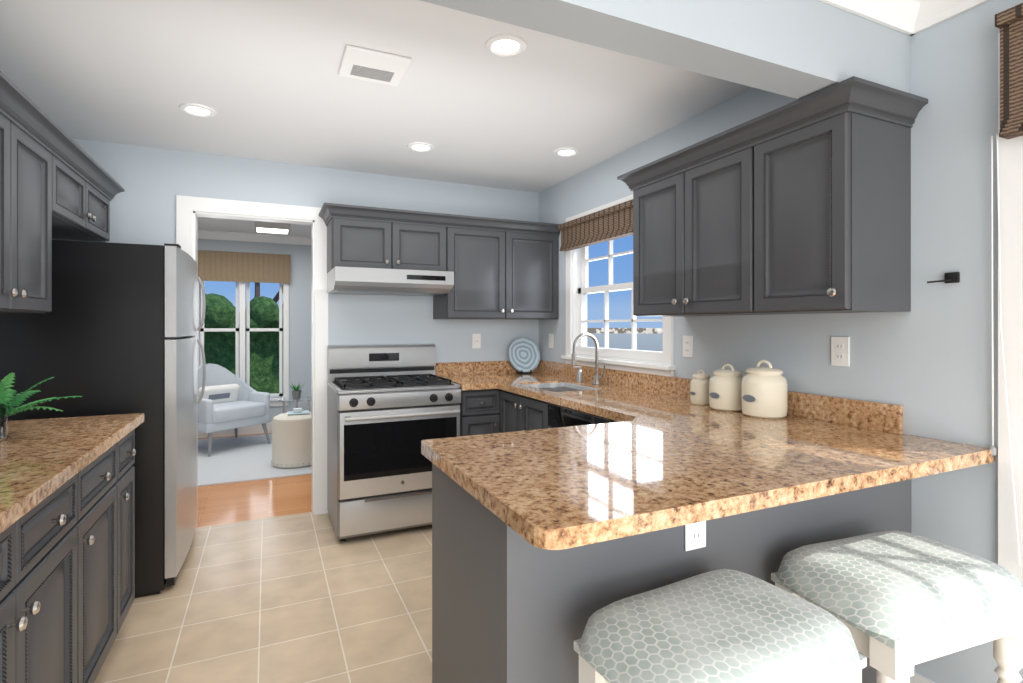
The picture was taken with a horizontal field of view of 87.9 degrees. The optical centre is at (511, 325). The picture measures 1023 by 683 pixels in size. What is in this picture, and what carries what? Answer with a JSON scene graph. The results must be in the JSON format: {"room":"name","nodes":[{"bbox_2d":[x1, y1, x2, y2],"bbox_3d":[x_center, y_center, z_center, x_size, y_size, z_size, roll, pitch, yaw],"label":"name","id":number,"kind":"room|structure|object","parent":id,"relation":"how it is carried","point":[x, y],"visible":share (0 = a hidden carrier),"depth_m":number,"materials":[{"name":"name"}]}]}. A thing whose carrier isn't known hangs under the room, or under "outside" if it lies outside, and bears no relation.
{"room":"kitchen","nodes":[
{"label":"kitchen","id":0,"kind":"room"},
{"bbox_2d":[0,79,59,312],"bbox_3d":[-1.844,-0.410,1.719,0.343,0.720,0.765,0,0,-25],"label":"upper cabinet","id":1,"kind":"object","parent":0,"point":[57,182],"depth_m":1.91,"materials":[{"name":"grey paint"}]},
{"bbox_2d":[74,224,175,245],"bbox_3d":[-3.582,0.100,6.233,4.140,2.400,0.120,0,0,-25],"label":"wall","id":2,"kind":"structure","parent":0,"point":[119,233],"depth_m":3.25,"materials":[{"name":"grey paint"}]},
{"bbox_2d":[198,422,271,437],"bbox_3d":[-3.554,1.235,6.172,3.900,0.130,0.014,0,0,-25],"label":"baseboard","id":3,"kind":"structure","parent":2,"relation":"attached to","point":[258,429],"depth_m":6.33,"materials":[{"name":"white wood"}]},
{"bbox_2d":[198,281,288,405],"bbox_3d":[-3.442,0.060,6.262,1.520,1.840,0.155,0,0,-25],"label":"window","id":4,"kind":"structure","parent":2,"relation":"in","point":[239,329],"depth_m":6.41,"materials":[{"name":"white wood"}]},
{"bbox_2d":[198,250,290,283],"bbox_3d":[-3.410,-0.695,6.194,1.540,0.350,0.055,0,0,-25],"label":"blinds","id":5,"kind":"object","parent":2,"relation":"attached to","point":[224,266],"visible":0.62,"depth_m":6.29,"materials":[{"name":"beige fabric"}]},
{"bbox_2d":[198,230,310,244],"bbox_3d":[-3.542,-1.055,6.144,3.900,0.090,0.076,0,0,-25],"label":"crown molding","id":6,"kind":"structure","parent":2,"relation":"attached to","point":[202,234],"depth_m":6.35,"materials":[{"name":"white wood"}]},
{"bbox_2d":[196,433,311,527],"bbox_3d":[-2.925,1.330,4.805,4.140,0.060,3.265,0,0,-25],"label":"floor","id":7,"kind":"structure","parent":0,"point":[241,501],"depth_m":3.97,"materials":[{"name":"brown wood"}]},
{"bbox_2d":[198,434,310,486],"bbox_3d":[-3.009,1.294,5.165,3.450,0.012,2.000,0,0,-25],"label":"rug","id":8,"kind":"object","parent":7,"relation":"on","point":[238,459],"visible":0.18,"depth_m":5.00,"materials":[{"name":"grey carpet"}]},
{"bbox_2d":[198,363,270,455],"bbox_3d":[-3.066,0.847,5.657,0.910,0.873,0.893,0,0,-25],"label":"armchair","id":9,"kind":"object","parent":8,"relation":"on","point":[230,400],"visible":0.79,"depth_m":5.66,"materials":[{"name":"grey fabric"}]},
{"bbox_2d":[198,383,239,406],"bbox_3d":[-3.151,0.740,5.708,0.401,0.204,0.325,0,0,-25],"label":"pillow","id":10,"kind":"object","parent":9,"relation":"on","point":[220,393],"depth_m":5.70,"materials":[{"name":"white fabric"}]},
{"bbox_2d":[271,408,310,467],"bbox_3d":[-2.021,1.031,4.992,0.444,0.512,0.442,0,0,-25],"label":"ottoman","id":11,"kind":"object","parent":8,"relation":"on","point":[291,439],"visible":0.71,"depth_m":4.81,"materials":[{"name":"beige fabric"}]},
{"bbox_2d":[287,408,309,415],"bbox_3d":[-2.003,0.799,4.989,0.190,0.048,0.140,0,0,-25],"label":"tray","id":12,"kind":"object","parent":11,"relation":"on","point":[296,411],"depth_m":4.95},
{"bbox_2d":[94,512,431,682],"bbox_3d":[0.114,1.330,0.842,3.410,0.060,6.475,0,0,-25],"label":"floor","id":13,"kind":"structure","parent":0,"point":[308,597],"depth_m":2.41,"materials":[{"name":"beige tile"}]},
{"bbox_2d":[0,466,87,682],"bbox_3d":[-1.398,0.861,1.074,0.613,0.880,0.860,0,0,-25],"label":"base cabinet","id":14,"kind":"object","parent":13,"relation":"on","point":[67,573],"depth_m":1.39,"materials":[{"name":"grey paint"}]},
{"bbox_2d":[0,413,143,533],"bbox_3d":[-1.372,0.350,1.050,0.641,0.140,2.495,0,0,-25],"label":"countertop","id":15,"kind":"structure","parent":14,"relation":"on","point":[41,460],"depth_m":1.60,"materials":[{"name":"stone"}]},
{"bbox_2d":[0,372,81,439],"bbox_3d":[-1.665,0.266,1.803,0.356,0.225,0.434,0,0,-25],"label":"potted plant","id":16,"kind":"object","parent":15,"relation":"on","point":[8,401],"visible":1,"depth_m":1.79,"materials":[{"name":"green plant"}]},
{"bbox_2d":[0,239,205,597],"bbox_3d":[-2.099,0.450,2.832,0.753,1.700,0.830,0,0,-25],"label":"refrigerator","id":17,"kind":"object","parent":13,"relation":"on","point":[112,330],"visible":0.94,"depth_m":2.52,"materials":[{"name":"black"}]},
{"bbox_2d":[88,438,123,682],"bbox_3d":[-1.674,0.861,1.674,0.613,0.880,0.460,0,0,-25],"label":"base cabinet","id":18,"kind":"object","parent":13,"relation":"on","point":[105,473],"depth_m":1.87,"materials":[{"name":"grey paint"}]},
{"bbox_2d":[124,429,135,619],"bbox_3d":[-1.833,0.861,2.019,0.613,0.880,0.300,0,0,-25],"label":"base cabinet","id":19,"kind":"object","parent":13,"relation":"on","point":[129,440],"depth_m":2.22,"materials":[{"name":"grey paint"}]},
{"bbox_2d":[327,344,460,540],"bbox_3d":[-0.790,0.718,3.531,0.761,1.165,0.716,0,0,-25],"label":"range","id":20,"kind":"object","parent":13,"relation":"on","point":[390,407],"visible":0.94,"depth_m":3.28,"materials":[{"name":"silver metal"}]},
{"bbox_2d":[459,389,500,435],"bbox_3d":[-0.045,0.860,3.916,0.886,0.880,0.642,0,0,-25],"label":"base cabinet","id":21,"kind":"object","parent":13,"relation":"on","point":[479,412],"visible":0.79,"depth_m":3.53,"materials":[{"name":"grey paint"}]},
{"bbox_2d":[435,361,492,389],"bbox_3d":[-0.342,0.350,3.785,0.238,0.140,0.633,0,0,-25],"label":"countertop","id":22,"kind":"structure","parent":21,"relation":"on","point":[478,375],"depth_m":4.04,"materials":[{"name":"stone"}]},
{"bbox_2d":[500,382,598,432],"bbox_3d":[0.336,0.861,3.413,0.613,0.879,0.680,0,0,-25],"label":"base cabinet","id":23,"kind":"object","parent":13,"relation":"on","point":[518,412],"depth_m":3.37,"materials":[{"name":"grey paint"}]},
{"bbox_2d":[497,360,556,363],"bbox_3d":[0.039,0.350,3.960,0.360,0.140,0.633,0,0,-25],"label":"backsplash","id":24,"kind":"structure","parent":23,"relation":"on","point":[541,361],"depth_m":4.24,"materials":[{"name":"stone"}]},
{"bbox_2d":[485,361,994,487],"bbox_3d":[0.562,0.350,2.880,0.648,0.140,3.033,0,0,-25],"label":"countertop","id":25,"kind":"structure","parent":23,"relation":"on","point":[869,435],"depth_m":2.03,"materials":[{"name":"stone"}]},
{"bbox_2d":[516,370,531,373],"bbox_3d":[0.102,0.364,4.254,0.100,0.030,0.095,0,0,-25],"label":"plate stand","id":26,"kind":"object","parent":25,"relation":"on","point":[521,372],"visible":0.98,"depth_m":4.23,"materials":[{"name":"black metal"}]},
{"bbox_2d":[508,337,539,371],"bbox_3d":[0.102,0.231,4.254,0.284,0.279,0.070,0,0,-25],"label":"decorative plate","id":27,"kind":"object","parent":26,"relation":"on","point":[523,354],"visible":1,"depth_m":4.26,"materials":[{"name":"blue ceramic"}]},
{"bbox_2d":[573,366,582,381],"bbox_3d":[0.452,0.328,3.603,0.072,0.103,0.043,0,0,-25],"label":"soap dispenser","id":28,"kind":"object","parent":25,"relation":"on","point":[579,375],"visible":1,"depth_m":3.59,"materials":[{"name":"silver metal"}]},
{"bbox_2d":[571,333,605,384],"bbox_3d":[0.492,0.211,3.389,0.220,0.335,0.109,0,0,-25],"label":"faucet","id":29,"kind":"object","parent":25,"relation":"on","point":[597,378],"visible":1,"depth_m":3.42,"materials":[{"name":"silver metal"}]},
{"bbox_2d":[690,370,709,404],"bbox_3d":[0.920,0.296,2.580,0.102,0.165,0.100,0,0,-25],"label":"canister","id":30,"kind":"object","parent":25,"relation":"on","point":[699,388],"visible":0.96,"depth_m":2.54,"materials":[{"name":"beige ceramic"}]},
{"bbox_2d":[709,364,742,410],"bbox_3d":[0.984,0.275,2.417,0.162,0.207,0.160,0,0,-25],"label":"medium canister","id":31,"kind":"object","parent":25,"relation":"on","point":[724,389],"visible":0.96,"depth_m":2.36,"materials":[{"name":"beige ceramic"}]},
{"bbox_2d":[741,360,787,418],"bbox_3d":[1.065,0.261,2.240,0.178,0.236,0.176,0,0,-25],"label":"canister","id":32,"kind":"object","parent":25,"relation":"on","point":[764,392],"visible":1,"depth_m":2.17,"materials":[{"name":"beige ceramic"}]},
{"bbox_2d":[432,463,675,682],"bbox_3d":[0.071,0.860,1.592,0.471,0.880,0.614,0,0,-25],"label":"base cabinet","id":33,"kind":"object","parent":13,"relation":"on","point":[510,605],"depth_m":1.31,"materials":[{"name":"grey paint"}]},
{"bbox_2d":[421,412,864,549],"bbox_3d":[0.284,0.400,1.597,0.930,0.040,0.935,0,0,-25],"label":"countertop","id":34,"kind":"structure","parent":33,"relation":"on","point":[663,452],"depth_m":1.35,"materials":[{"name":"stone"}]},
{"bbox_2d":[548,403,615,427],"bbox_3d":[0.590,0.861,2.817,0.649,0.878,0.605,0,0,-25],"label":"dishwasher","id":35,"kind":"object","parent":13,"relation":"on","point":[560,416],"visible":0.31,"depth_m":2.76,"materials":[{"name":"black metal"}]},
{"bbox_2d":[574,569,866,682],"bbox_3d":[0.445,0.956,1.151,0.559,0.687,0.401,0,0,-25],"label":"stool","id":36,"kind":"object","parent":13,"relation":"on","point":[725,626],"visible":1,"depth_m":1.08,"materials":[{"name":"fabric"}]},
{"bbox_2d":[676,502,795,585],"bbox_3d":[0.496,0.860,1.788,0.465,0.880,0.614,0,0,-25],"label":"base cabinet","id":37,"kind":"object","parent":13,"relation":"on","point":[754,543],"depth_m":1.52,"materials":[{"name":"grey paint"}]},
{"bbox_2d":[685,521,705,550],"bbox_3d":[0.497,0.545,1.432,0.072,0.115,0.007,0,0,-25],"label":"outlet","id":38,"kind":"object","parent":37,"relation":"attached to","point":[695,535],"visible":0.69,"depth_m":1.43,"materials":[{"name":"white plastic"}]},
{"bbox_2d":[796,479,910,682],"bbox_3d":[0.984,0.860,2.010,0.608,0.880,0.610,0,0,-25],"label":"base cabinet","id":39,"kind":"object","parent":13,"relation":"on","point":[886,507],"depth_m":1.73,"materials":[{"name":"grey paint"}]},
{"bbox_2d":[771,530,1022,682],"bbox_3d":[1.033,0.956,1.427,0.550,0.687,0.385,0,0,-20],"label":"stool","id":40,"kind":"object","parent":13,"relation":"on","point":[899,604],"visible":0.9,"depth_m":1.31,"materials":[{"name":"fabric"}]},
{"bbox_2d":[278,396,310,412],"bbox_3d":[-2.423,1.052,5.985,0.380,0.469,0.380,0,0,-25],"label":"side table","id":41,"kind":"object","parent":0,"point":[291,399],"visible":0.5,"depth_m":5.97,"materials":[{"name":"white wood"}]},
{"bbox_2d":[289,383,303,398],"bbox_3d":[-2.412,0.726,5.983,0.184,0.180,0.201,0,0,-25],"label":"succulent plant","id":42,"kind":"object","parent":41,"relation":"on","point":[296,392],"visible":1,"depth_m":5.96,"materials":[{"name":"green plant"}]},
{"bbox_2d":[187,152,538,421],"bbox_3d":[-0.933,0.100,3.930,2.450,2.400,0.120,0,0,-25],"label":"wall","id":43,"kind":"structure","parent":0,"point":[353,319],"depth_m":3.96,"materials":[{"name":"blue paint"}]},
{"bbox_2d":[60,135,91,234],"bbox_3d":[-2.094,-0.615,2.264,0.343,0.310,0.433,0,0,-25],"label":"upper cabinet","id":44,"kind":"object","parent":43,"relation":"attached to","point":[75,171],"depth_m":2.39,"materials":[{"name":"grey paint"}]},
{"bbox_2d":[60,167,115,241],"bbox_3d":[-2.275,-0.615,2.657,0.343,0.310,0.432,0,0,-25],"label":"upper cabinet","id":45,"kind":"object","parent":43,"relation":"attached to","point":[103,189],"depth_m":2.75,"materials":[{"name":"grey paint"}]},
{"bbox_2d":[176,195,327,529],"bbox_3d":[-1.714,0.242,3.571,0.900,2.115,0.160,0,0,-25],"label":"door frame","id":46,"kind":"structure","parent":43,"relation":"attached to","point":[190,210],"depth_m":3.65,"materials":[{"name":"white wood"}]},
{"bbox_2d":[323,203,394,272],"bbox_3d":[-1.042,-0.568,3.622,0.382,0.405,0.344,0,0,-25],"label":"upper cabinet","id":47,"kind":"object","parent":43,"relation":"attached to","point":[357,236],"depth_m":3.47,"materials":[{"name":"grey paint"}]},
{"bbox_2d":[327,266,453,295],"bbox_3d":[-0.835,-0.292,3.628,0.761,0.142,0.503,0,0,-25],"label":"range hood","id":48,"kind":"object","parent":43,"relation":"attached to","point":[366,281],"visible":0.98,"depth_m":3.43,"materials":[{"name":"white metal"}]},
{"bbox_2d":[395,209,450,271],"bbox_3d":[-0.695,-0.568,3.781,0.382,0.405,0.344,0,0,-25],"label":"upper cabinet","id":49,"kind":"object","parent":43,"relation":"attached to","point":[422,239],"depth_m":3.63,"materials":[{"name":"grey paint"}]},
{"bbox_2d":[472,334,480,348],"bbox_3d":[-0.274,0.120,4.162,0.072,0.115,0.007,0,0,-25],"label":"electrical outlet","id":50,"kind":"object","parent":43,"relation":"attached to","point":[476,340],"visible":1,"depth_m":4.16,"materials":[{"name":"white plastic"}]},
{"bbox_2d":[433,215,559,319],"bbox_3d":[-0.114,-0.410,4.049,0.898,0.720,0.344,0,0,-25],"label":"upper cabinet","id":51,"kind":"object","parent":43,"relation":"attached to","point":[504,269],"depth_m":3.88,"materials":[{"name":"grey paint"}]},
{"bbox_2d":[0,0,752,236],"bbox_3d":[-1.236,-1.150,2.018,4.880,0.100,9.740,0,0,-25],"label":"ceiling","id":52,"kind":"structure","parent":0,"point":[264,80],"depth_m":2.46,"materials":[{"name":"white paint"}]},
{"bbox_2d":[179,103,215,116],"bbox_3d":[-1.595,-1.093,2.701,0.164,0.011,0.164,0,0,-25],"label":"recessed light","id":53,"kind":"object","parent":52,"relation":"in","point":[198,110],"visible":1,"depth_m":2.69,"materials":[{"name":"white"}]},
{"bbox_2d":[254,221,289,233],"bbox_3d":[-2.535,-1.049,5.631,0.340,0.098,0.250,0,0,-25],"label":"light","id":54,"kind":"object","parent":52,"relation":"attached to","point":[272,227],"visible":0.93,"depth_m":5.54,"materials":[{"name":"silver metal"}]},
{"bbox_2d":[338,45,411,85],"bbox_3d":[-0.580,-1.091,2.243,0.260,0.016,0.260,0,0,-25],"label":"ceiling vent","id":55,"kind":"object","parent":52,"relation":"in","point":[360,63],"visible":1,"depth_m":2.21,"materials":[{"name":"white plastic"}]},
{"bbox_2d":[407,142,433,151],"bbox_3d":[-0.556,-1.093,3.255,0.164,0.011,0.164,0,0,-25],"label":"recessed light","id":56,"kind":"object","parent":52,"relation":"in","point":[420,146],"visible":0.96,"depth_m":3.24,"materials":[{"name":"white"}]},
{"bbox_2d":[485,34,526,56],"bbox_3d":[-0.022,-1.093,2.081,0.164,0.011,0.164,0,0,-25],"label":"recessed light","id":57,"kind":"object","parent":52,"relation":"in","point":[505,45],"visible":1,"depth_m":2.07,"materials":[{"name":"white"}]},
{"bbox_2d":[554,147,579,156],"bbox_3d":[0.347,-1.093,3.352,0.164,0.011,0.164,0,0,-25],"label":"recessed light","id":58,"kind":"object","parent":52,"relation":"in","point":[566,152],"visible":1,"depth_m":3.34,"materials":[{"name":"white"}]},
{"bbox_2d":[420,0,914,103],"bbox_3d":[-0.071,-0.937,1.255,3.120,0.325,0.140,0,0,-25],"label":"ceiling beam","id":59,"kind":"structure","parent":0,"point":[789,51],"depth_m":1.55,"materials":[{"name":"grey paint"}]},
{"bbox_2d":[819,0,929,34],"bbox_3d":[-0.066,-1.055,1.138,3.090,0.090,0.075,0,0,-25],"label":"crown molding","id":60,"kind":"structure","parent":59,"relation":"attached to","point":[910,17],"depth_m":1.76,"materials":[{"name":"white paint"}]},
{"bbox_2d":[539,0,1022,682],"bbox_3d":[1.594,0.100,1.559,0.120,2.400,6.540,0,0,-25],"label":"wall","id":61,"kind":"structure","parent":0,"point":[929,362],"depth_m":1.79,"materials":[{"name":"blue paint"}]},
{"bbox_2d":[549,334,552,347],"bbox_3d":[0.312,0.120,4.194,0.007,0.115,0.072,0,0,-25],"label":"electrical outlet","id":62,"kind":"object","parent":61,"relation":"attached to","point":[550,340],"visible":1,"depth_m":4.19,"materials":[{"name":"white plastic"}]},
{"bbox_2d":[561,195,675,376],"bbox_3d":[0.690,-0.247,3.465,0.170,1.105,1.170,0,0,-25],"label":"window","id":63,"kind":"structure","parent":61,"relation":"in","point":[579,289],"depth_m":3.61,"materials":[{"name":"white wood"}]},
{"bbox_2d":[558,199,632,250],"bbox_3d":[0.626,-0.652,3.428,0.073,0.195,1.173,0,0,-25],"label":"blinds","id":64,"kind":"object","parent":63,"relation":"attached to","point":[609,223],"visible":0.62,"depth_m":3.49,"materials":[{"name":"brown wicker"}]},
{"bbox_2d":[683,336,692,357],"bbox_3d":[0.938,0.110,2.831,0.007,0.115,0.072,0,0,-25],"label":"electrical outlet","id":65,"kind":"object","parent":61,"relation":"attached to","point":[687,346],"visible":1,"depth_m":2.82,"materials":[{"name":"white plastic"}]},
{"bbox_2d":[617,76,927,316],"bbox_3d":[0.980,-0.410,2.272,0.396,0.720,1.218,0,0,-25],"label":"upper cabinet","id":66,"kind":"object","parent":61,"relation":"attached to","point":[801,205],"visible":1,"depth_m":1.91,"materials":[{"name":"grey paint"}]},
{"bbox_2d":[831,337,849,366],"bbox_3d":[1.285,0.100,2.077,0.007,0.115,0.072,0,0,-25],"label":"electrical outlet","id":67,"kind":"object","parent":61,"relation":"attached to","point":[840,351],"visible":1,"depth_m":2.07,"materials":[{"name":"white plastic"}]},
{"bbox_2d":[910,672,934,682],"bbox_3d":[2.119,1.250,0.259,0.014,0.100,3.500,0,0,-25],"label":"baseboard","id":68,"kind":"structure","parent":61,"relation":"attached to","point":[917,678],"depth_m":1.82,"materials":[{"name":"white wood"}]},
{"bbox_2d":[927,272,959,282],"bbox_3d":[1.418,-0.158,1.745,0.042,0.035,0.076,0,0,-25],"label":"wall hook","id":69,"kind":"object","parent":61,"relation":"attached to","point":[951,277],"visible":1,"depth_m":1.73,"materials":[{"name":"black metal"}]},
{"bbox_2d":[910,0,989,35],"bbox_3d":[2.090,-1.055,0.246,0.075,0.090,3.499,0,0,-25],"label":"crown molding","id":70,"kind":"structure","parent":61,"relation":"attached to","point":[937,11],"depth_m":1.74,"materials":[{"name":"white paint"}]},
{"bbox_2d":[998,33,1022,586],"bbox_3d":[1.820,-0.003,1.008,0.170,1.775,1.420,0,0,-25],"label":"window","id":71,"kind":"structure","parent":61,"relation":"in","point":[1010,156],"depth_m":1.59,"materials":[{"name":"white wood"}]},
{"bbox_2d":[995,3,1022,138],"bbox_3d":[1.762,-0.743,0.959,0.073,0.365,1.398,0,0,-25],"label":"window blind","id":72,"kind":"object","parent":71,"relation":"attached to","point":[1009,23],"visible":0.97,"depth_m":1.56,"materials":[{"name":"brown wicker"}]},
{"bbox_2d":[988,134,1020,564],"bbox_3d":[1.482,0.060,1.597,0.051,1.280,0.088,0,0,-25],"label":"window frame","id":73,"kind":"structure","parent":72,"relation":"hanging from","point":[993,449],"depth_m":1.60,"materials":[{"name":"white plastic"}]},
{"label":"outside","id":74,"kind":"structure","parent":0,"visible":0},
{"bbox_2d":[200,293,282,396],"bbox_3d":[-4.878,1.847,10.666,12.050,4.905,2.542,0,0,-25],"label":"trees","id":75,"kind":"object","parent":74,"point":[220,347],"depth_m":9.70,"materials":[{"name":"green plant"}]},
{"bbox_2d":[200,282,282,302],"bbox_3d":[-6.039,-0.614,12.954,8.010,9.860,4.385,0,0,-25],"label":"tree","id":76,"kind":"object","parent":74,"point":[257,292],"depth_m":12.96,"materials":[{"name":"brown plant"}]}
]}

